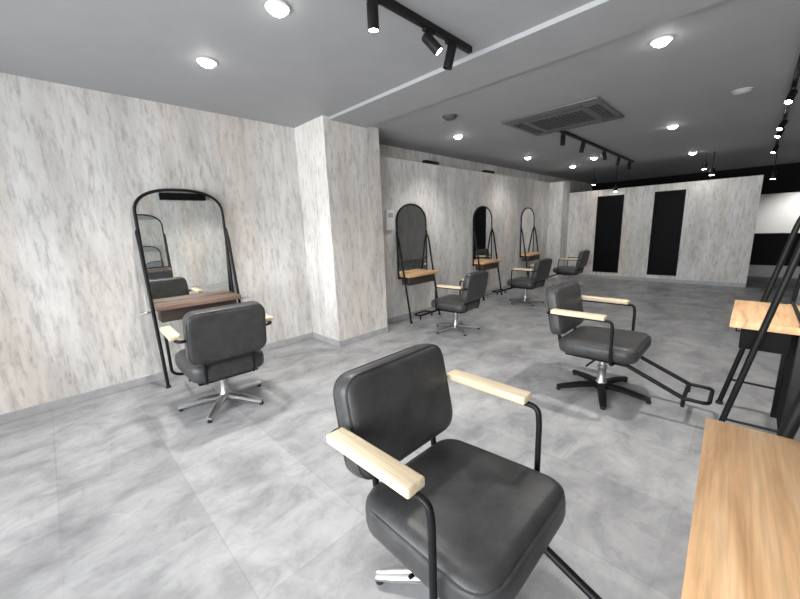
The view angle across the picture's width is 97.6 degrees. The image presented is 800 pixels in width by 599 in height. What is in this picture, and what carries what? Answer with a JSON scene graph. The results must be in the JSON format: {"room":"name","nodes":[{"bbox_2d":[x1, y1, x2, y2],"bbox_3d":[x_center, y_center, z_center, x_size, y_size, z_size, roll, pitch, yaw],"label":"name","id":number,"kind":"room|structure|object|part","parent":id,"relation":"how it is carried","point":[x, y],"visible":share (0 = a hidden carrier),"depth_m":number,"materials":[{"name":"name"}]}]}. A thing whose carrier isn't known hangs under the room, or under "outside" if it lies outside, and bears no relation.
{"room":"salon","nodes":[
{"label":"salon","id":0,"kind":"room"},
{"bbox_2d":[0,73,591,414],"bbox_3d":[1.418,-1.385,6.974,0.150,2.540,17.100,9,16,44],"label":"wall","id":1,"kind":"structure","parent":0,"point":[75,162],"depth_m":3.00,"materials":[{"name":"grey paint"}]},
{"bbox_2d":[0,332,312,424],"bbox_3d":[-2.808,0.859,2.903,0.014,0.075,4.780,9,16,44],"label":"baseboard","id":2,"kind":"structure","parent":1,"relation":"attached to","point":[52,405],"depth_m":3.06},
{"bbox_2d":[294,115,387,340],"bbox_3d":[-0.699,-0.785,4.383,0.600,2.550,0.780,9,16,44],"label":"wall column","id":3,"kind":"structure","parent":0,"point":[338,162],"depth_m":4.11,"materials":[{"name":"grey concrete"}]},
{"bbox_2d":[313,332,338,346],"bbox_3d":[-0.923,0.495,4.345,0.576,0.075,0.014,9,16,44],"label":"baseboard","id":4,"kind":"structure","parent":3,"relation":"attached to","point":[315,335],"depth_m":4.33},
{"bbox_2d":[339,327,387,346],"bbox_3d":[-0.440,0.463,4.410,0.014,0.075,0.794,9,16,44],"label":"baseboard","id":5,"kind":"structure","parent":3,"relation":"attached to","point":[354,339],"depth_m":4.37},
{"bbox_2d":[0,276,799,598],"bbox_3d":[4.049,0.320,4.711,7.720,0.100,17.500,9,16,44],"label":"floor","id":6,"kind":"structure","parent":0,"point":[125,494],"depth_m":2.10,"materials":[{"name":"grey concrete"}]},
{"bbox_2d":[133,188,249,388],"bbox_3d":[-1.960,-0.144,3.361,0.958,1.794,0.271,-12,15,-41],"label":"station","id":7,"kind":"object","parent":6,"relation":"on","point":[182,236],"visible":0.84,"depth_m":3.33,"materials":[{"name":"black paint"}]},
{"bbox_3d":[-2.227,0.091,3.156,0.036,1.416,0.264,-12,15,-41],"label":"leg","id":8,"kind":"part","parent":7,"relation":"part of","materials":[{"name":"black paint"}]},
{"bbox_2d":[133,188,233,310],"bbox_3d":[-2.055,-0.492,3.381,0.748,1.113,0.027,-12,15,-41],"label":"mirror","id":9,"kind":"object","parent":7,"relation":"attached to","point":[181,235],"depth_m":3.35,"materials":[{"name":"white mirror"}]},
{"bbox_3d":[-1.961,0.090,3.419,0.660,0.119,0.155,-12,15,-41],"label":"drawer","id":10,"kind":"part","parent":7,"relation":"part of","materials":[{"name":"brown wood"}]},
{"bbox_2d":[154,292,241,311],"bbox_3d":[-1.943,0.015,3.381,0.720,0.040,0.235,-12,15,-41],"label":"shelf","id":11,"kind":"object","parent":7,"relation":"attached to","point":[191,301],"depth_m":3.34,"materials":[{"name":"brown wood"}]},
{"bbox_3d":[-1.685,-0.028,3.643,0.036,1.416,0.264,-12,15,-41],"label":"leg","id":12,"kind":"part","parent":7,"relation":"part of","materials":[{"name":"black paint"}]},
{"bbox_2d":[160,301,273,422],"bbox_3d":[-1.552,0.407,2.923,0.712,0.858,1.061,-12,15,-41],"label":"salon chair","id":13,"kind":"object","parent":6,"relation":"on","point":[221,343],"visible":1,"depth_m":2.56,"materials":[{"name":"black leather"}]},
{"bbox_3d":[-1.629,0.238,2.478,0.070,0.032,0.370,-12,15,-41],"label":"armrest","id":14,"kind":"part","parent":13,"relation":"part of","materials":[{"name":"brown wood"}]},
{"bbox_3d":[-1.608,0.820,2.821,0.308,0.073,0.062,-7,13,-24],"label":"leg","id":15,"kind":"part","parent":13,"relation":"part of","materials":[{"name":"metal"}]},
{"bbox_3d":[-1.424,0.834,2.717,0.062,0.073,0.308,-3,11,-5],"label":"leg","id":16,"kind":"part","parent":13,"relation":"part of","materials":[{"name":"metal"}]},
{"bbox_3d":[-1.565,0.776,3.029,0.062,0.073,0.308,-12,15,-41],"label":"leg","id":17,"kind":"part","parent":13,"relation":"part of","materials":[{"name":"metal"}]},
{"bbox_3d":[-1.447,0.470,2.833,0.576,0.169,0.551,-12,15,-41],"label":"seat","id":18,"kind":"part","parent":13,"relation":"part of","materials":[{"name":"grey leather"}]},
{"bbox_3d":[-1.258,0.233,2.549,0.543,0.384,0.164,-12,15,-41],"label":"backrest","id":19,"kind":"part","parent":13,"relation":"part of","materials":[{"name":"grey leather"}]},
{"bbox_3d":[-1.445,0.559,2.839,0.430,0.037,0.420,-12,15,-41],"label":"seat frame","id":20,"kind":"part","parent":13,"relation":"part of","materials":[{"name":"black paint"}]},
{"bbox_3d":[-1.353,0.763,3.051,0.062,0.073,0.308,4,13,29],"label":"leg","id":21,"kind":"part","parent":13,"relation":"part of","materials":[{"name":"metal"}]},
{"bbox_3d":[-1.263,0.799,2.860,0.308,0.073,0.062,0,12,11],"label":"leg","id":22,"kind":"part","parent":13,"relation":"part of","materials":[{"name":"metal"}]},
{"bbox_3d":[-1.155,0.135,2.898,0.070,0.032,0.370,-12,15,-41],"label":"armrest","id":23,"kind":"part","parent":13,"relation":"part of","materials":[{"name":"brown wood"}]},
{"bbox_2d":[396,203,440,323],"bbox_3d":[0.282,-0.557,5.205,0.271,1.704,0.698,9,16,44],"label":"station","id":24,"kind":"object","parent":6,"relation":"on","point":[412,235],"visible":1,"depth_m":5.19,"materials":[{"name":"black paint"}]},
{"bbox_3d":[0.059,-0.313,5.022,0.264,1.296,0.036,9,16,44],"label":"leg","id":25,"kind":"part","parent":24,"relation":"part of","materials":[{"name":"black paint"}]},
{"bbox_2d":[396,203,427,278],"bbox_3d":[0.184,-0.876,5.227,0.027,1.080,0.658,9,16,44],"label":"mirror","id":26,"kind":"object","parent":24,"relation":"attached to","point":[411,223],"depth_m":5.21,"materials":[{"name":"white mirror"}]},
{"bbox_3d":[0.282,-0.311,5.265,0.155,0.119,0.570,9,16,44],"label":"drawer","id":27,"kind":"part","parent":24,"relation":"part of","materials":[{"name":"brown wood"}]},
{"bbox_2d":[400,270,437,277],"bbox_3d":[0.293,-0.388,5.235,0.215,0.040,0.630,9,16,44],"label":"shelf","id":28,"kind":"object","parent":24,"relation":"attached to","point":[409,273],"depth_m":5.18,"materials":[{"name":"brown wood"}]},
{"bbox_3d":[0.514,-0.421,5.470,0.264,1.296,0.036,9,16,44],"label":"leg","id":29,"kind":"part","parent":24,"relation":"part of","materials":[{"name":"black paint"}]},
{"bbox_2d":[414,270,488,335],"bbox_3d":[0.634,0.000,4.693,0.976,0.790,0.655,8,15,40],"label":"salon chair","id":30,"kind":"object","parent":6,"relation":"on","point":[473,288],"visible":1,"depth_m":4.42,"materials":[{"name":"grey leather"}]},
{"bbox_3d":[0.618,0.340,4.788,0.284,0.067,0.057,8,15,40],"label":"leg","id":31,"kind":"part","parent":30,"relation":"part of","materials":[{"name":"metal"}]},
{"bbox_3d":[0.603,0.380,4.593,0.284,0.067,0.057,-9,13,-31],"label":"leg","id":32,"kind":"part","parent":30,"relation":"part of","materials":[{"name":"metal"}]},
{"bbox_3d":[0.608,-0.156,4.279,0.340,0.029,0.064,8,15,40],"label":"armrest","id":33,"kind":"part","parent":30,"relation":"part of","materials":[{"name":"brown wood"}]},
{"bbox_3d":[0.740,0.040,4.619,0.506,0.132,0.530,8,15,40],"label":"seat","id":34,"kind":"part","parent":30,"relation":"part of","materials":[{"name":"grey leather"}]},
{"bbox_3d":[0.743,0.110,4.623,0.386,0.034,0.396,8,15,40],"label":"seat frame","id":35,"kind":"part","parent":30,"relation":"part of","materials":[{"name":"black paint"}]},
{"bbox_3d":[0.786,0.388,4.519,0.057,0.067,0.284,-5,12,-13],"label":"leg","id":36,"kind":"part","parent":30,"relation":"part of","materials":[{"name":"metal"}]},
{"bbox_3d":[0.913,0.354,4.663,0.284,0.067,0.057,-1,12,6],"label":"leg","id":37,"kind":"part","parent":30,"relation":"part of","materials":[{"name":"metal"}]},
{"bbox_3d":[0.939,-0.169,4.384,0.150,0.353,0.500,8,15,40],"label":"backrest","id":38,"kind":"part","parent":30,"relation":"part of","materials":[{"name":"grey leather"}]},
{"bbox_2d":[326,343,601,598],"bbox_3d":[0.327,0.697,1.138,1.061,0.858,0.712,9,16,44],"label":"salon chair","id":39,"kind":"object","parent":6,"relation":"on","point":[463,520],"visible":1,"depth_m":1.18,"materials":[{"name":"grey leather"}]},
{"bbox_3d":[-0.087,0.471,1.039,0.370,0.032,0.070,9,16,44],"label":"armrest","id":40,"kind":"part","parent":39,"relation":"part of","materials":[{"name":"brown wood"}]},
{"bbox_3d":[-0.001,0.417,1.403,0.164,0.384,0.543,9,16,44],"label":"backrest","id":41,"kind":"part","parent":39,"relation":"part of","materials":[{"name":"grey leather"}]},
{"bbox_3d":[0.060,1.056,1.342,0.308,0.073,0.062,0,12,10],"label":"leg","id":42,"kind":"part","parent":39,"relation":"part of","materials":[{"name":"metal"}]},
{"bbox_3d":[0.119,0.888,1.201,0.217,0.029,0.021,-9,13,-31],"label":"pump lever","id":43,"kind":"part","parent":39,"relation":"part of","materials":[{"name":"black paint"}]},
{"bbox_3d":[0.221,0.729,1.241,0.551,0.169,0.576,9,16,44],"label":"seat","id":44,"kind":"part","parent":39,"relation":"part of","materials":[{"name":"grey leather"}]},
{"bbox_3d":[0.364,0.364,1.483,0.370,0.032,0.070,9,16,44],"label":"armrest","id":45,"kind":"part","parent":39,"relation":"part of","materials":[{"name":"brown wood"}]},
{"bbox_2d":[472,206,502,300],"bbox_3d":[1.652,-0.882,6.553,0.271,1.704,0.698,9,16,44],"label":"station","id":46,"kind":"object","parent":6,"relation":"on","point":[482,229],"visible":0.98,"depth_m":6.55,"materials":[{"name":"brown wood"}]},
{"bbox_3d":[1.429,-0.638,6.370,0.264,1.296,0.036,9,16,44],"label":"leg","id":47,"kind":"part","parent":46,"relation":"part of","materials":[{"name":"black paint"}]},
{"bbox_2d":[473,206,491,265],"bbox_3d":[1.555,-1.202,6.576,0.027,1.080,0.658,9,16,44],"label":"mirror","id":48,"kind":"object","parent":46,"relation":"attached to","point":[482,217],"depth_m":6.56,"materials":[{"name":"white mirror"}]},
{"bbox_3d":[1.652,-0.637,6.613,0.155,0.119,0.570,9,16,44],"label":"drawer","id":49,"kind":"part","parent":46,"relation":"part of","materials":[{"name":"brown wood"}]},
{"bbox_2d":[474,259,501,263],"bbox_3d":[1.663,-0.713,6.583,0.215,0.040,0.630,9,16,44],"label":"shelf","id":50,"kind":"object","parent":46,"relation":"attached to","point":[481,261],"depth_m":6.53,"materials":[{"name":"brown wood"}]},
{"bbox_3d":[1.885,-0.746,6.818,0.264,1.296,0.036,9,16,44],"label":"leg","id":51,"kind":"part","parent":46,"relation":"part of","materials":[{"name":"black paint"}]},
{"bbox_2d":[492,258,551,305],"bbox_3d":[2.095,-0.343,6.156,0.641,0.772,0.955,-12,15,-41],"label":"salon chair","id":52,"kind":"object","parent":6,"relation":"on","point":[541,270],"visible":1,"depth_m":5.87,"materials":[{"name":"black leather"}]},
{"bbox_3d":[2.043,0.027,6.068,0.277,0.066,0.056,-7,12,-23],"label":"leg","id":53,"kind":"part","parent":52,"relation":"part of","materials":[{"name":"metal"}]},
{"bbox_3d":[2.025,-0.496,5.756,0.063,0.029,0.333,-12,15,-41],"label":"armrest","id":54,"kind":"part","parent":52,"relation":"part of","materials":[{"name":"brown wood"}]},
{"bbox_3d":[2.188,-0.302,6.072,0.518,0.130,0.495,-12,15,-41],"label":"seat","id":55,"kind":"part","parent":52,"relation":"part of","materials":[{"name":"grey leather"}]},
{"bbox_3d":[2.355,0.009,6.099,0.277,0.066,0.056,0,12,11],"label":"leg","id":56,"kind":"part","parent":52,"relation":"part of","materials":[{"name":"metal"}]},
{"bbox_3d":[2.359,-0.500,5.819,0.489,0.346,0.147,-12,15,-41],"label":"backrest","id":57,"kind":"part","parent":52,"relation":"part of","materials":[{"name":"grey leather"}]},
{"bbox_2d":[520,207,542,276],"bbox_3d":[2.960,-1.193,7.840,0.271,1.704,0.698,9,16,44],"label":"station","id":58,"kind":"object","parent":6,"relation":"on","point":[527,227],"visible":0.92,"depth_m":7.82,"materials":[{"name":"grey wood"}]},
{"bbox_3d":[2.737,-0.949,7.657,0.264,1.296,0.036,9,16,44],"label":"leg","id":59,"kind":"part","parent":58,"relation":"part of","materials":[{"name":"black paint"}]},
{"bbox_2d":[520,207,534,257],"bbox_3d":[2.862,-1.512,7.862,0.027,1.080,0.658,9,16,44],"label":"mirror","id":60,"kind":"object","parent":58,"relation":"attached to","point":[527,227],"depth_m":7.84,"materials":[{"name":"white mirror"}]},
{"bbox_3d":[2.960,-0.947,7.899,0.155,0.119,0.570,9,16,44],"label":"drawer","id":61,"kind":"part","parent":58,"relation":"part of","materials":[{"name":"brown wood"}]},
{"bbox_2d":[521,252,542,255],"bbox_3d":[2.971,-1.024,7.869,0.215,0.040,0.630,9,16,44],"label":"shelf","id":62,"kind":"object","parent":58,"relation":"attached to","point":[522,253],"depth_m":7.78,"materials":[{"name":"brown wood"}]},
{"bbox_3d":[3.192,-1.057,8.104,0.264,1.296,0.036,9,16,44],"label":"leg","id":63,"kind":"part","parent":58,"relation":"part of","materials":[{"name":"black paint"}]},
{"bbox_2d":[546,250,589,285],"bbox_3d":[3.472,-0.670,7.511,0.955,0.772,0.641,8,16,42],"label":"salon chair","id":64,"kind":"object","parent":6,"relation":"on","point":[582,258],"visible":0.88,"depth_m":7.23,"materials":[{"name":"black leather"}]},
{"bbox_3d":[3.573,-0.631,7.435,0.495,0.130,0.518,8,16,42],"label":"seat","id":65,"kind":"part","parent":64,"relation":"part of","materials":[{"name":"grey leather"}]},
{"bbox_3d":[3.434,-0.823,7.107,0.333,0.029,0.063,8,16,42],"label":"armrest","id":66,"kind":"part","parent":64,"relation":"part of","materials":[{"name":"brown wood"}]},
{"bbox_3d":[3.761,-0.833,7.198,0.147,0.346,0.489,8,16,42],"label":"backrest","id":67,"kind":"part","parent":64,"relation":"part of","materials":[{"name":"grey leather"}]},
{"bbox_2d":[545,280,714,409],"bbox_3d":[1.714,0.335,2.663,1.061,0.858,0.712,9,16,44],"label":"salon chair","id":68,"kind":"object","parent":6,"relation":"on","point":[620,347],"visible":1,"depth_m":2.70,"materials":[{"name":"grey leather"}]},
{"bbox_3d":[1.387,0.055,2.928,0.164,0.384,0.543,9,16,44],"label":"backrest","id":69,"kind":"part","parent":68,"relation":"part of","materials":[{"name":"grey leather"}]},
{"bbox_3d":[1.448,0.694,2.867,0.308,0.073,0.062,0,12,10],"label":"leg","id":70,"kind":"part","parent":68,"relation":"part of","materials":[{"name":"black paint"}]},
{"bbox_3d":[1.301,0.109,2.564,0.370,0.032,0.070,9,16,44],"label":"armrest","id":71,"kind":"part","parent":68,"relation":"part of","materials":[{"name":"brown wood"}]},
{"bbox_3d":[1.597,0.658,3.013,0.062,0.073,0.308,-4,12,-9],"label":"leg","id":72,"kind":"part","parent":68,"relation":"part of","materials":[{"name":"black paint"}]},
{"bbox_3d":[1.610,0.407,2.786,0.420,0.037,0.430,9,16,44],"label":"seat frame","id":73,"kind":"part","parent":68,"relation":"part of","materials":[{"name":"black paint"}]},
{"bbox_3d":[1.544,0.728,2.678,0.062,0.073,0.308,4,13,27],"label":"leg","id":74,"kind":"part","parent":68,"relation":"part of","materials":[{"name":"black paint"}]},
{"bbox_3d":[1.607,0.335,2.760,0.550,0.144,0.576,9,16,44],"label":"seat","id":75,"kind":"part","parent":68,"relation":"part of","materials":[{"name":"grey leather"}]},
{"bbox_3d":[1.752,0.002,3.008,0.370,0.032,0.070,9,16,44],"label":"armrest","id":76,"kind":"part","parent":68,"relation":"part of","materials":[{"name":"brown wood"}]},
{"bbox_3d":[1.790,0.670,2.919,0.308,0.073,0.062,-8,13,-27],"label":"leg","id":77,"kind":"part","parent":68,"relation":"part of","materials":[{"name":"black paint"}]},
{"bbox_3d":[1.758,0.714,2.709,0.308,0.073,0.062,9,16,44],"label":"leg","id":78,"kind":"part","parent":68,"relation":"part of","materials":[{"name":"black paint"}]},
{"bbox_2d":[681,391,799,598],"bbox_3d":[0.864,0.319,0.556,0.582,1.791,0.748,8,16,42],"label":"station","id":79,"kind":"object","parent":6,"relation":"on","point":[744,538],"visible":1,"depth_m":0.67,"materials":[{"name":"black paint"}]},
{"bbox_3d":[1.010,0.419,0.930,0.299,1.416,0.036,8,16,42],"label":"leg","id":80,"kind":"part","parent":79,"relation":"part of","materials":[{"name":"black paint"}]},
{"bbox_2d":[715,216,799,432],"bbox_3d":[2.264,-0.022,1.974,0.581,1.791,0.748,9,16,44],"label":"station","id":81,"kind":"object","parent":6,"relation":"on","point":[773,327],"visible":0.81,"depth_m":1.95,"materials":[{"name":"black paint"}]},
{"bbox_2d":[729,300,799,335],"bbox_3d":[2.277,0.110,1.993,0.560,0.040,0.680,9,16,44],"label":"shelf","id":82,"kind":"object","parent":81,"relation":"attached to","point":[749,316],"depth_m":1.96,"materials":[{"name":"brown wood"}]},
{"bbox_3d":[2.184,0.173,2.103,0.190,0.119,0.620,9,16,44],"label":"drawer","id":83,"kind":"part","parent":81,"relation":"part of","materials":[{"name":"black paint"}]},
{"bbox_3d":[2.534,0.437,2.302,0.050,0.741,0.034,9,16,44],"label":"post","id":84,"kind":"part","parent":81,"relation":"part of","materials":[{"name":"metal"}]},
{"bbox_3d":[2.298,0.490,2.063,0.020,0.650,0.644,9,16,44],"label":"panel","id":85,"kind":"part","parent":81,"relation":"part of","materials":[{"name":"black paint"}]},
{"bbox_3d":[2.056,0.550,1.832,0.050,0.741,0.034,9,16,44],"label":"post","id":86,"kind":"part","parent":81,"relation":"part of","materials":[{"name":"black metal"}]},
{"bbox_2d":[790,273,799,327],"bbox_3d":[2.277,-0.401,1.869,0.105,1.008,0.708,9,16,44],"label":"mirror","id":87,"kind":"object","parent":81,"relation":"on","point":[795,301],"depth_m":2.07,"materials":[{"name":"white mirror"}]},
{"bbox_2d":[748,233,799,277],"bbox_3d":[8.700,-0.919,7.342,2.090,0.935,0.550,9,16,44],"label":"reception desk","id":88,"kind":"object","parent":6,"relation":"on","point":[767,248],"depth_m":7.63,"materials":[{"name":"grey paint"}]},
{"bbox_3d":[8.530,-0.990,7.157,2.050,0.640,0.040,9,16,44],"label":"panel","id":89,"kind":"part","parent":88,"relation":"part of","materials":[{"name":"black paint"}]},
{"bbox_2d":[754,233,799,235],"bbox_3d":[8.683,-1.360,7.253,2.090,0.035,0.550,9,16,44],"label":"countertop","id":90,"kind":"structure","parent":88,"relation":"on","point":[755,234],"depth_m":7.58,"materials":[{"name":"black paint"}]},
{"bbox_2d":[0,0,799,183],"bbox_3d":[3.950,-2.275,4.185,7.720,0.120,17.500,9,16,44],"label":"ceiling","id":91,"kind":"structure","parent":0,"point":[320,58],"depth_m":2.68,"materials":[{"name":"grey paint"}]},
{"bbox_2d":[196,57,217,67],"bbox_3d":[-1.341,-1.636,2.436,0.136,0.039,0.136,9,16,44],"label":"recessed light","id":92,"kind":"object","parent":91,"relation":"in","point":[206,62],"visible":1,"depth_m":2.41,"materials":[{"name":"white plastic"}]},
{"bbox_2d":[199,59,214,67],"bbox_3d":[-1.341,-1.636,2.436,0.106,0.039,0.106,9,16,44],"label":"diffuser","id":93,"kind":"object","parent":92,"relation":"attached to","point":[207,63],"depth_m":2.41,"materials":[{"name":"white plastic"}]},
{"bbox_2d":[264,0,290,16],"bbox_3d":[-0.656,-1.551,1.883,0.136,0.039,0.136,9,16,44],"label":"recessed light","id":94,"kind":"object","parent":91,"relation":"in","point":[278,8],"visible":1,"depth_m":1.85,"materials":[{"name":"white plastic"}]},
{"bbox_2d":[268,3,287,16],"bbox_3d":[-0.656,-1.551,1.883,0.106,0.039,0.106,9,16,44],"label":"diffuser","id":95,"kind":"object","parent":94,"relation":"attached to","point":[276,9],"depth_m":1.86,"materials":[{"name":"white plastic"}]},
{"bbox_2d":[366,0,471,69],"bbox_3d":[0.052,-1.517,1.960,0.129,0.190,1.250,9,16,44],"label":"track light","id":96,"kind":"object","parent":91,"relation":"attached to","point":[430,29],"visible":1,"depth_m":2.07,"materials":[{"name":"black paint"}]},
{"bbox_3d":[0.040,-1.594,1.954,0.036,0.036,1.250,9,16,44],"label":"rail","id":97,"kind":"part","parent":96,"relation":"part of","materials":[{"name":"black metal"}]},
{"bbox_3d":[0.172,-1.580,2.091,0.028,0.055,0.090,9,16,44],"label":"stem","id":98,"kind":"part","parent":96,"relation":"part of","materials":[{"name":"black paint"}]},
{"bbox_3d":[0.326,-1.617,2.243,0.028,0.055,0.090,9,16,44],"label":"stem","id":99,"kind":"part","parent":96,"relation":"part of","materials":[{"name":"black paint"}]},
{"bbox_2d":[442,114,457,120],"bbox_3d":[0.549,-1.997,3.848,0.170,0.036,0.170,9,16,44],"label":"smoke detector","id":100,"kind":"object","parent":91,"relation":"attached to","point":[448,117],"visible":1,"depth_m":3.81,"materials":[{"name":"plastic"}]},
{"bbox_2d":[453,135,462,138],"bbox_3d":[0.785,-2.178,4.707,0.136,0.039,0.136,9,16,44],"label":"recessed light","id":101,"kind":"object","parent":91,"relation":"in","point":[455,136],"visible":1,"depth_m":4.67,"materials":[{"name":"white plastic"}]},
{"bbox_2d":[329,0,725,127],"bbox_3d":[1.570,-1.631,1.785,7.220,0.050,0.500,9,16,44],"label":"ceiling beam","id":102,"kind":"structure","parent":91,"relation":"attached to","point":[595,23],"depth_m":2.40,"materials":[{"name":"grey paint"}]},
{"bbox_2d":[500,96,623,135],"bbox_3d":[1.897,-2.101,4.101,1.040,0.034,1.000,9,16,44],"label":"air conditioner","id":103,"kind":"object","parent":91,"relation":"attached to","point":[593,110],"visible":1,"depth_m":3.98,"materials":[{"name":"grey plastic"}]},
{"bbox_2d":[512,123,541,133],"bbox_3d":[1.603,-2.140,4.391,0.110,0.011,0.660,9,16,44],"label":"vent","id":104,"kind":"object","parent":103,"relation":"attached to","point":[521,126],"depth_m":4.36,"materials":[{"name":"plastic"}]},
{"bbox_2d":[517,105,582,122],"bbox_3d":[1.627,-2.029,3.837,0.680,0.011,0.110,9,16,44],"label":"vent","id":105,"kind":"object","parent":103,"relation":"attached to","point":[574,107],"depth_m":3.80,"materials":[{"name":"plastic"}]},
{"bbox_2d":[528,109,595,129],"bbox_3d":[1.898,-2.092,4.103,0.580,0.016,0.540,9,16,44],"label":"grille","id":106,"kind":"object","parent":103,"relation":"attached to","point":[577,116],"depth_m":4.05,"materials":[{"name":"plastic"}]},
{"bbox_2d":[545,119,604,132],"bbox_3d":[2.168,-2.157,4.369,0.680,0.011,0.110,9,16,44],"label":"vent","id":107,"kind":"object","parent":103,"relation":"attached to","point":[598,120],"depth_m":4.33,"materials":[{"name":"plastic"}]},
{"bbox_2d":[586,104,614,118],"bbox_3d":[2.192,-2.046,3.815,0.110,0.011,0.660,9,16,44],"label":"vent","id":108,"kind":"object","parent":103,"relation":"attached to","point":[599,110],"depth_m":3.79,"materials":[{"name":"plastic"}]},
{"bbox_2d":[592,170,595,184],"bbox_3d":[4.441,-2.814,7.996,0.075,0.374,0.076,9,16,44],"label":"spotlight","id":109,"kind":"object","parent":91,"relation":"hanging from","point":[594,179],"visible":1,"depth_m":7.99,"materials":[{"name":"black paint"}]},
{"bbox_2d":[558,130,633,168],"bbox_3d":[3.456,-2.448,5.912,0.096,0.190,3.950,9,16,44],"label":"track light","id":110,"kind":"object","parent":91,"relation":"attached to","point":[563,133],"visible":0.99,"depth_m":5.39,"materials":[{"name":"black paint"}]},
{"bbox_2d":[613,166,617,191],"bbox_3d":[4.778,-2.676,7.730,0.075,0.564,0.076,9,16,44],"label":"spotlight","id":111,"kind":"object","parent":91,"relation":"hanging from","point":[615,186],"visible":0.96,"depth_m":7.74,"materials":[{"name":"black paint"}]},
{"bbox_2d":[649,35,673,47],"bbox_3d":[1.779,-1.745,2.383,0.136,0.039,0.136,9,16,44],"label":"recessed light","id":112,"kind":"object","parent":91,"relation":"in","point":[661,41],"visible":1,"depth_m":2.35,"materials":[{"name":"white plastic"}]},
{"bbox_2d":[652,37,670,47],"bbox_3d":[1.779,-1.745,2.383,0.106,0.039,0.106,9,16,44],"label":"diffuser","id":113,"kind":"object","parent":112,"relation":"attached to","point":[658,42],"depth_m":2.36,"materials":[{"name":"white plastic"}]},
{"bbox_2d":[666,125,678,128],"bbox_3d":[3.598,-2.267,4.618,0.136,0.039,0.136,9,16,44],"label":"recessed light","id":114,"kind":"object","parent":91,"relation":"in","point":[671,126],"visible":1,"depth_m":4.59,"materials":[{"name":"white plastic"}]},
{"bbox_2d":[701,155,706,169],"bbox_3d":[5.789,-2.627,6.642,0.075,0.304,0.076,9,16,44],"label":"spotlight","id":115,"kind":"object","parent":91,"relation":"hanging from","point":[704,165],"visible":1,"depth_m":6.63,"materials":[{"name":"black paint"}]},
{"bbox_2d":[709,151,714,175],"bbox_3d":[5.877,-2.554,6.570,0.075,0.424,0.076,9,16,44],"label":"spotlight","id":116,"kind":"object","parent":91,"relation":"hanging from","point":[712,170],"visible":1,"depth_m":6.57,"materials":[{"name":"black paint"}]},
{"bbox_2d":[731,87,754,95],"bbox_3d":[3.321,-2.012,3.398,0.170,0.036,0.170,9,16,44],"label":"smoke detector","id":117,"kind":"object","parent":91,"relation":"attached to","point":[742,91],"visible":1,"depth_m":3.36,"materials":[{"name":"grey paint"}]},
{"bbox_2d":[770,150,777,178],"bbox_3d":[6.624,-2.426,6.175,0.075,0.574,0.076,9,16,44],"label":"spotlight","id":118,"kind":"object","parent":91,"relation":"hanging from","point":[773,174],"visible":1,"depth_m":6.19,"materials":[{"name":"black paint"}]},
{"bbox_2d":[771,54,799,153],"bbox_3d":[4.532,-2.131,4.134,0.095,0.185,5.600,9,16,44],"label":"track light","id":119,"kind":"object","parent":91,"relation":"attached to","point":[793,91],"visible":1,"depth_m":3.30,"materials":[{"name":"black paint"}]},
{"bbox_2d":[422,160,438,164],"bbox_3d":[0.477,-2.118,5.439,0.090,0.055,0.320,9,16,44],"label":"fitting","id":120,"kind":"object","parent":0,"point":[423,161],"visible":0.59,"depth_m":5.38,"materials":[{"name":"black paint"}]},
{"bbox_2d":[380,156,549,318],"bbox_3d":[1.709,-1.261,6.911,0.220,2.300,6.260,9,16,44],"label":"wall","id":121,"kind":"structure","parent":0,"point":[449,198],"depth_m":5.95,"materials":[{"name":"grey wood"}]},
{"bbox_2d":[385,210,394,229],"bbox_3d":[-0.138,-1.103,4.863,0.037,0.270,0.150,9,16,44],"label":"wall panel","id":122,"kind":"object","parent":121,"relation":"attached to","point":[389,214],"visible":1,"depth_m":4.84,"materials":[{"name":"white plastic"}]},
{"bbox_2d":[387,285,510,323],"bbox_3d":[1.827,-0.157,7.043,0.014,0.075,6.240,9,16,44],"label":"baseboard","id":123,"kind":"structure","parent":121,"relation":"attached to","point":[404,316],"depth_m":5.46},
{"bbox_2d":[482,170,494,173],"bbox_3d":[1.672,-2.402,6.615,0.090,0.055,0.320,9,16,44],"label":"fitting","id":124,"kind":"object","parent":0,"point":[485,171],"visible":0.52,"depth_m":6.54,"materials":[{"name":"black paint"}]},
{"bbox_2d":[546,181,570,277],"bbox_3d":[3.918,-1.717,8.742,0.370,2.300,0.470,9,16,44],"label":"wall pier","id":125,"kind":"object","parent":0,"point":[559,192],"visible":0.86,"depth_m":8.54,"materials":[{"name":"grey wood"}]},
{"bbox_2d":[566,175,763,283],"bbox_3d":[5.313,-1.449,7.787,3.640,2.050,0.120,9,16,44],"label":"wall","id":126,"kind":"structure","parent":0,"point":[720,215],"depth_m":7.08,"materials":[{"name":"grey concrete"}]},
{"bbox_2d":[592,194,624,272],"bbox_3d":[4.857,-1.515,8.174,0.540,1.760,0.062,9,16,44],"label":"window","id":127,"kind":"structure","parent":126,"relation":"in","point":[609,215],"depth_m":8.16,"materials":[{"name":"black glass"}]},
{"bbox_2d":[565,274,745,287],"bbox_3d":[5.308,-0.470,7.931,3.626,0.075,0.014,9,16,44],"label":"baseboard","id":128,"kind":"structure","parent":126,"relation":"attached to","point":[578,275],"depth_m":7.52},
{"bbox_2d":[647,189,685,275],"bbox_3d":[5.632,-1.391,7.417,0.520,1.760,0.062,9,16,44],"label":"window","id":129,"kind":"structure","parent":126,"relation":"in","point":[668,209],"depth_m":7.40,"materials":[{"name":"black glass"}]},
{"bbox_2d":[592,162,799,194],"bbox_3d":[8.956,-3.055,9.104,7.220,0.680,0.200,9,16,44],"label":"ceiling","id":130,"kind":"structure","parent":0,"point":[787,180],"depth_m":8.95,"materials":[{"name":"black paint"}]},
{"bbox_2d":[755,192,799,232],"bbox_3d":[10.098,-2.407,10.378,7.220,2.540,0.150,9,16,44],"label":"wall","id":131,"kind":"structure","parent":0,"point":[779,212],"depth_m":9.79,"materials":[{"name":"white paint"}]}
]}

